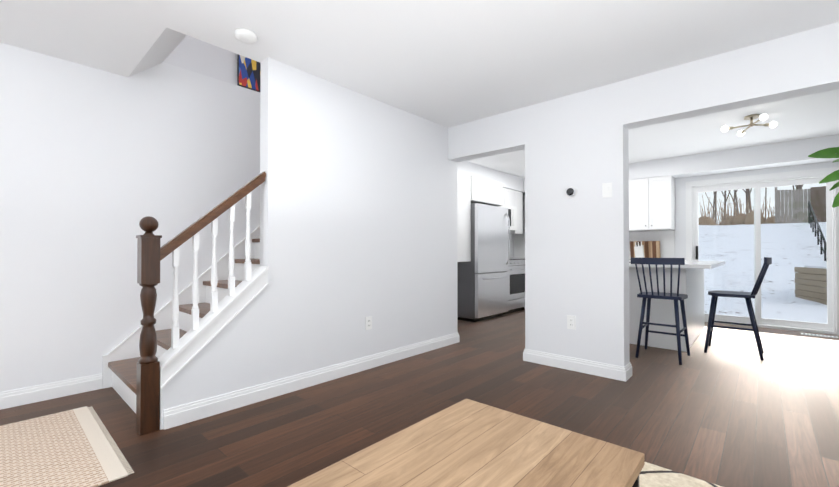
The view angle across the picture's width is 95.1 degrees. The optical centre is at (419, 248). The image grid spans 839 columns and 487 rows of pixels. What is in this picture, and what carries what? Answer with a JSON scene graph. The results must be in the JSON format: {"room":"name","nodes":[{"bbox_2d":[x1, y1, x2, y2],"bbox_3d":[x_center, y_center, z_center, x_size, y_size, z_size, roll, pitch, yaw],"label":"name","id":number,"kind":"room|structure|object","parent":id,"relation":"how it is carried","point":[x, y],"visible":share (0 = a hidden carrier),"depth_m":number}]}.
{"room":"living room","nodes":[
{"label":"living room","id":0,"kind":"room"},
{"bbox_2d":[0,42,513,391],"bbox_3d":[-1.823,-0.244,3.777,0.200,2.645,11.250,0,-1,42],"label":"wall","id":1,"kind":"structure","parent":0,"point":[97,166],"depth_m":2.92},
{"bbox_2d":[0,373,102,409],"bbox_3d":[-3.897,1.001,1.296,0.017,0.112,4.404,0,-1,42],"label":"baseboard","id":2,"kind":"structure","parent":1,"relation":"attached to","point":[27,395],"depth_m":2.71},
{"bbox_2d":[473,176,492,203],"bbox_3d":[0.743,-0.892,6.044,0.545,0.380,0.505,0,-1,42],"label":"upper cabinet","id":3,"kind":"object","parent":1,"relation":"attached to","point":[482,188],"depth_m":5.90},
{"bbox_2d":[486,181,504,205],"bbox_3d":[1.007,-0.890,6.338,0.545,0.380,0.504,0,-1,42],"label":"upper cabinet","id":4,"kind":"object","parent":1,"relation":"attached to","point":[498,190],"depth_m":6.25},
{"bbox_2d":[505,188,508,204],"bbox_3d":[1.263,-0.921,6.773,0.345,0.310,0.435,0,-1,42],"label":"upper cabinet","id":5,"kind":"object","parent":1,"relation":"attached to","point":[506,190],"depth_m":6.85},
{"bbox_2d":[509,189,516,206],"bbox_3d":[1.481,-0.919,7.015,0.345,0.310,0.436,0,-1,42],"label":"upper cabinet","id":6,"kind":"object","parent":1,"relation":"attached to","point":[512,193],"depth_m":7.01},
{"bbox_2d":[498,204,516,230],"bbox_3d":[1.401,-0.542,6.864,0.425,0.435,0.750,0,-1,42],"label":"microwave","id":7,"kind":"object","parent":6,"relation":"attached to","point":[512,212],"visible":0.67,"depth_m":6.87},
{"bbox_2d":[508,191,522,233],"bbox_3d":[1.733,-0.671,7.293,0.345,0.800,0.310,0,-1,42],"label":"upper cabinet","id":8,"kind":"object","parent":1,"relation":"attached to","point":[519,194],"depth_m":7.21},
{"bbox_2d":[159,35,457,429],"bbox_3d":[-0.988,-1.571,3.865,1.340,5.300,3.980,0,-1,42],"label":"wall","id":9,"kind":"structure","parent":0,"point":[358,208],"depth_m":3.21},
{"bbox_2d":[237,54,260,91],"bbox_3d":[-1.517,-2.032,4.042,0.031,0.875,0.770,0,-1,42],"label":"painting","id":10,"kind":"object","parent":9,"relation":"attached to","point":[248,72],"visible":0.17,"depth_m":3.81},
{"bbox_2d":[163,332,459,429],"bbox_3d":[-0.523,1.018,3.345,0.017,0.112,2.932,0,-1,42],"label":"baseboard","id":11,"kind":"structure","parent":9,"relation":"attached to","point":[190,412],"depth_m":2.84},
{"bbox_2d":[365,316,371,329],"bbox_3d":[-0.453,0.670,3.432,0.009,0.116,0.072,0,-1,42],"label":"outlet","id":12,"kind":"object","parent":9,"relation":"attached to","point":[368,323],"visible":1,"depth_m":3.43},
{"bbox_2d":[0,308,838,486],"bbox_3d":[0.323,1.111,1.837,5.970,0.100,11.250,0,-1,42],"label":"floor","id":13,"kind":"structure","parent":0,"point":[729,408],"depth_m":2.51},
{"bbox_2d":[0,406,133,486],"bbox_3d":[-2.377,1.054,1.534,1.180,0.007,1.790,0,-1,42],"label":"entry rug","id":14,"kind":"object","parent":13,"relation":"on","point":[71,448],"visible":1,"depth_m":1.97},
{"bbox_2d":[102,171,268,435],"bbox_3d":[-1.017,-0.331,3.653,1.162,2.816,2.951,0,-1,42],"label":"staircase","id":15,"kind":"structure","parent":13,"relation":"on","point":[148,359],"depth_m":2.51},
{"bbox_2d":[457,172,472,261],"bbox_3d":[0.375,-0.446,5.645,0.525,1.280,0.564,0,-1,42],"label":"wall","id":16,"kind":"structure","parent":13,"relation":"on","point":[464,181],"depth_m":5.56},
{"bbox_2d":[457,203,509,321],"bbox_3d":[0.939,0.213,6.124,0.718,1.768,0.900,0,-1,42],"label":"fridge","id":17,"kind":"object","parent":13,"relation":"on","point":[482,284],"visible":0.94,"depth_m":5.80},
{"bbox_2d":[503,259,524,313],"bbox_3d":[1.489,0.588,6.776,0.661,1.028,0.760,0,-1,42],"label":"stove","id":18,"kind":"object","parent":13,"relation":"on","point":[516,285],"visible":0.35,"depth_m":6.55},
{"bbox_2d":[631,257,689,364],"bbox_3d":[2.398,0.585,3.800,0.442,0.988,0.526,0,-1,42],"label":"bar stool","id":19,"kind":"object","parent":13,"relation":"on","point":[648,296],"visible":1,"depth_m":3.71},
{"bbox_2d":[629,266,693,351],"bbox_3d":[2.736,0.643,4.427,0.642,0.878,0.588,0,-1,42],"label":"base cabinet","id":20,"kind":"object","parent":13,"relation":"on","point":[691,286],"depth_m":4.17},
{"bbox_2d":[629,262,724,269],"bbox_3d":[3.086,0.186,4.655,0.875,0.040,1.825,0,-1,42],"label":"countertop","id":21,"kind":"structure","parent":20,"relation":"on","point":[688,265],"depth_m":4.01},
{"bbox_2d":[639,462,721,486],"bbox_3d":[0.497,1.041,0.296,2.650,0.011,3.190,0,-1,42],"label":"rug","id":22,"kind":"object","parent":13,"relation":"on","point":[651,475],"depth_m":1.74},
{"bbox_2d":[287,398,644,486],"bbox_3d":[0.034,0.837,0.949,0.670,0.406,1.240,0,-1,42],"label":"coffee table","id":23,"kind":"object","parent":22,"relation":"on","point":[466,442],"visible":1,"depth_m":1.17},
{"bbox_2d":[694,270,701,340],"bbox_3d":[3.058,0.646,4.795,0.630,0.878,0.610,0,-1,42],"label":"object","id":24,"kind":"object","parent":13,"relation":"on","point":[697,321],"depth_m":4.60},
{"bbox_2d":[698,270,704,329],"bbox_3d":[3.406,0.649,5.183,0.630,0.878,0.653,0,-1,42],"label":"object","id":25,"kind":"object","parent":13,"relation":"on","point":[701,314],"depth_m":4.97},
{"bbox_2d":[634,241,643,257],"bbox_3d":[3.455,0.035,6.029,0.110,0.284,0.162,0,-1,42],"label":"knife block","id":26,"kind":"object","parent":25,"relation":"on","point":[639,249],"visible":0.96,"depth_m":5.99},
{"bbox_2d":[630,241,660,257],"bbox_3d":[3.609,0.031,6.140,0.419,0.290,0.068,0,-1,42],"label":"cutting board","id":27,"kind":"object","parent":25,"relation":"on","point":[651,249],"visible":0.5,"depth_m":6.09},
{"bbox_2d":[704,257,771,359],"bbox_3d":[3.270,0.586,3.946,0.526,0.988,0.442,0,-1,42],"label":"bar stool","id":28,"kind":"object","parent":13,"relation":"on","point":[747,296],"visible":1,"depth_m":3.88},
{"bbox_2d":[801,333,837,337],"bbox_3d":[4.967,1.083,4.770,0.320,0.006,0.120,0,-1,42],"label":"floor vent","id":29,"kind":"object","parent":13,"relation":"in","point":[819,335],"visible":0.96,"depth_m":4.75},
{"bbox_2d":[808,147,838,207],"bbox_3d":[3.735,0.020,3.144,0.777,2.101,0.628,0,-1,42],"label":"fiddle-leaf fig plant","id":30,"kind":"object","parent":13,"relation":"on","point":[832,152],"visible":1,"depth_m":3.29},
{"bbox_2d":[0,0,838,177],"bbox_3d":[0.323,-1.484,1.860,5.970,0.210,11.250,0,-1,42],"label":"ceiling","id":31,"kind":"structure","parent":0,"point":[448,63],"depth_m":2.57},
{"bbox_2d":[234,28,256,43],"bbox_3d":[-1.111,-1.353,2.454,0.132,0.040,0.132,0,-1,42],"label":"smoke detector","id":32,"kind":"object","parent":31,"relation":"attached to","point":[245,35],"visible":1,"depth_m":2.42},
{"bbox_2d":[721,114,776,135],"bbox_3d":[3.401,-1.293,3.966,0.443,0.132,0.573,0,-1,42],"label":"ceiling light","id":33,"kind":"object","parent":31,"relation":"attached to","point":[764,117],"visible":1,"depth_m":3.93},
{"bbox_2d":[448,22,838,366],"bbox_3d":[1.680,-0.147,3.209,5.770,2.440,0.170,0,-1,42],"label":"wall","id":34,"kind":"structure","parent":0,"point":[577,255],"depth_m":3.25},
{"bbox_2d":[565,186,576,197],"bbox_3d":[1.335,-0.497,3.389,0.104,0.104,0.030,0,-1,42],"label":"thermostat","id":35,"kind":"object","parent":34,"relation":"attached to","point":[570,191],"visible":1,"depth_m":3.38},
{"bbox_2d":[567,315,575,329],"bbox_3d":[1.340,0.655,3.385,0.074,0.120,0.011,0,-1,42],"label":"outlet","id":36,"kind":"object","parent":34,"relation":"attached to","point":[571,322],"visible":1,"depth_m":3.38},
{"bbox_2d":[523,349,631,381],"bbox_3d":[1.341,1.019,3.399,0.896,0.112,0.047,0,-1,42],"label":"baseboard","id":37,"kind":"structure","parent":34,"relation":"attached to","point":[605,370],"depth_m":3.33},
{"bbox_2d":[602,182,611,197],"bbox_3d":[1.561,-0.484,3.192,0.074,0.120,0.018,0,-1,42],"label":"light switch","id":38,"kind":"object","parent":34,"relation":"attached to","point":[606,189],"visible":1,"depth_m":3.19},
{"bbox_2d":[457,135,838,194],"bbox_3d":[2.822,-1.224,4.639,5.568,0.258,3.468,0,-1,42],"label":"soffit","id":39,"kind":"structure","parent":0,"point":[788,153],"depth_m":5.34},
{"bbox_2d":[514,161,838,260],"bbox_3d":[4.032,-0.123,5.976,5.970,2.440,0.150,0,-1,42],"label":"wall","id":40,"kind":"structure","parent":0,"point":[680,217],"depth_m":5.86},
{"bbox_2d":[514,230,673,257],"bbox_3d":[2.928,-0.041,6.852,2.745,0.452,0.013,0,-1,42],"label":"backsplash","id":41,"kind":"structure","parent":40,"relation":"attached to","point":[666,238],"depth_m":6.15},
{"bbox_2d":[629,178,644,230],"bbox_3d":[3.518,-0.682,6.103,0.402,0.800,0.345,0,-1,42],"label":"upper cabinet","id":42,"kind":"object","parent":40,"relation":"attached to","point":[636,186],"depth_m":5.99},
{"bbox_2d":[645,175,674,230],"bbox_3d":[3.715,-0.683,5.926,0.348,0.800,0.345,0,-1,42],"label":"upper cabinet","id":43,"kind":"object","parent":40,"relation":"attached to","point":[651,203],"depth_m":5.80},
{"bbox_2d":[686,167,838,335],"bbox_3d":[4.708,0.039,5.343,1.630,2.105,0.146,0,-1,42],"label":"sliding glass door","id":44,"kind":"structure","parent":40,"relation":"in","point":[776,180],"depth_m":5.25},
{"label":"outside","id":45,"kind":"structure","parent":0,"visible":0},
{"bbox_2d":[699,222,826,322],"bbox_3d":[20.924,-0.261,26.225,56.000,3.489,52.550,0,-1,42],"label":"snow","id":46,"kind":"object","parent":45,"point":[719,274],"depth_m":12.18},
{"bbox_2d":[699,185,802,224],"bbox_3d":[24.808,-8.393,29.421,38.828,15.516,21.201,0,-1,42],"label":"trees","id":47,"kind":"object","parent":46,"relation":"on","point":[707,220],"depth_m":23.73},
{"bbox_2d":[775,186,825,223],"bbox_3d":[21.524,-2.265,18.343,6.650,2.191,0.120,0,-1,42],"label":"fence","id":48,"kind":"object","parent":46,"relation":"on","point":[794,216],"depth_m":19.99},
{"bbox_2d":[794,265,826,304],"bbox_3d":[9.209,0.802,8.207,1.230,0.815,1.480,0,-1,20],"label":"planter","id":49,"kind":"object","parent":46,"relation":"on","point":[807,283],"depth_m":8.46},
{"bbox_2d":[808,201,826,261],"bbox_3d":[14.462,-0.643,13.918,0.296,3.276,11.348,0,-1,42],"label":"railing","id":50,"kind":"object","parent":46,"relation":"on","point":[813,221],"depth_m":14.23}
]}

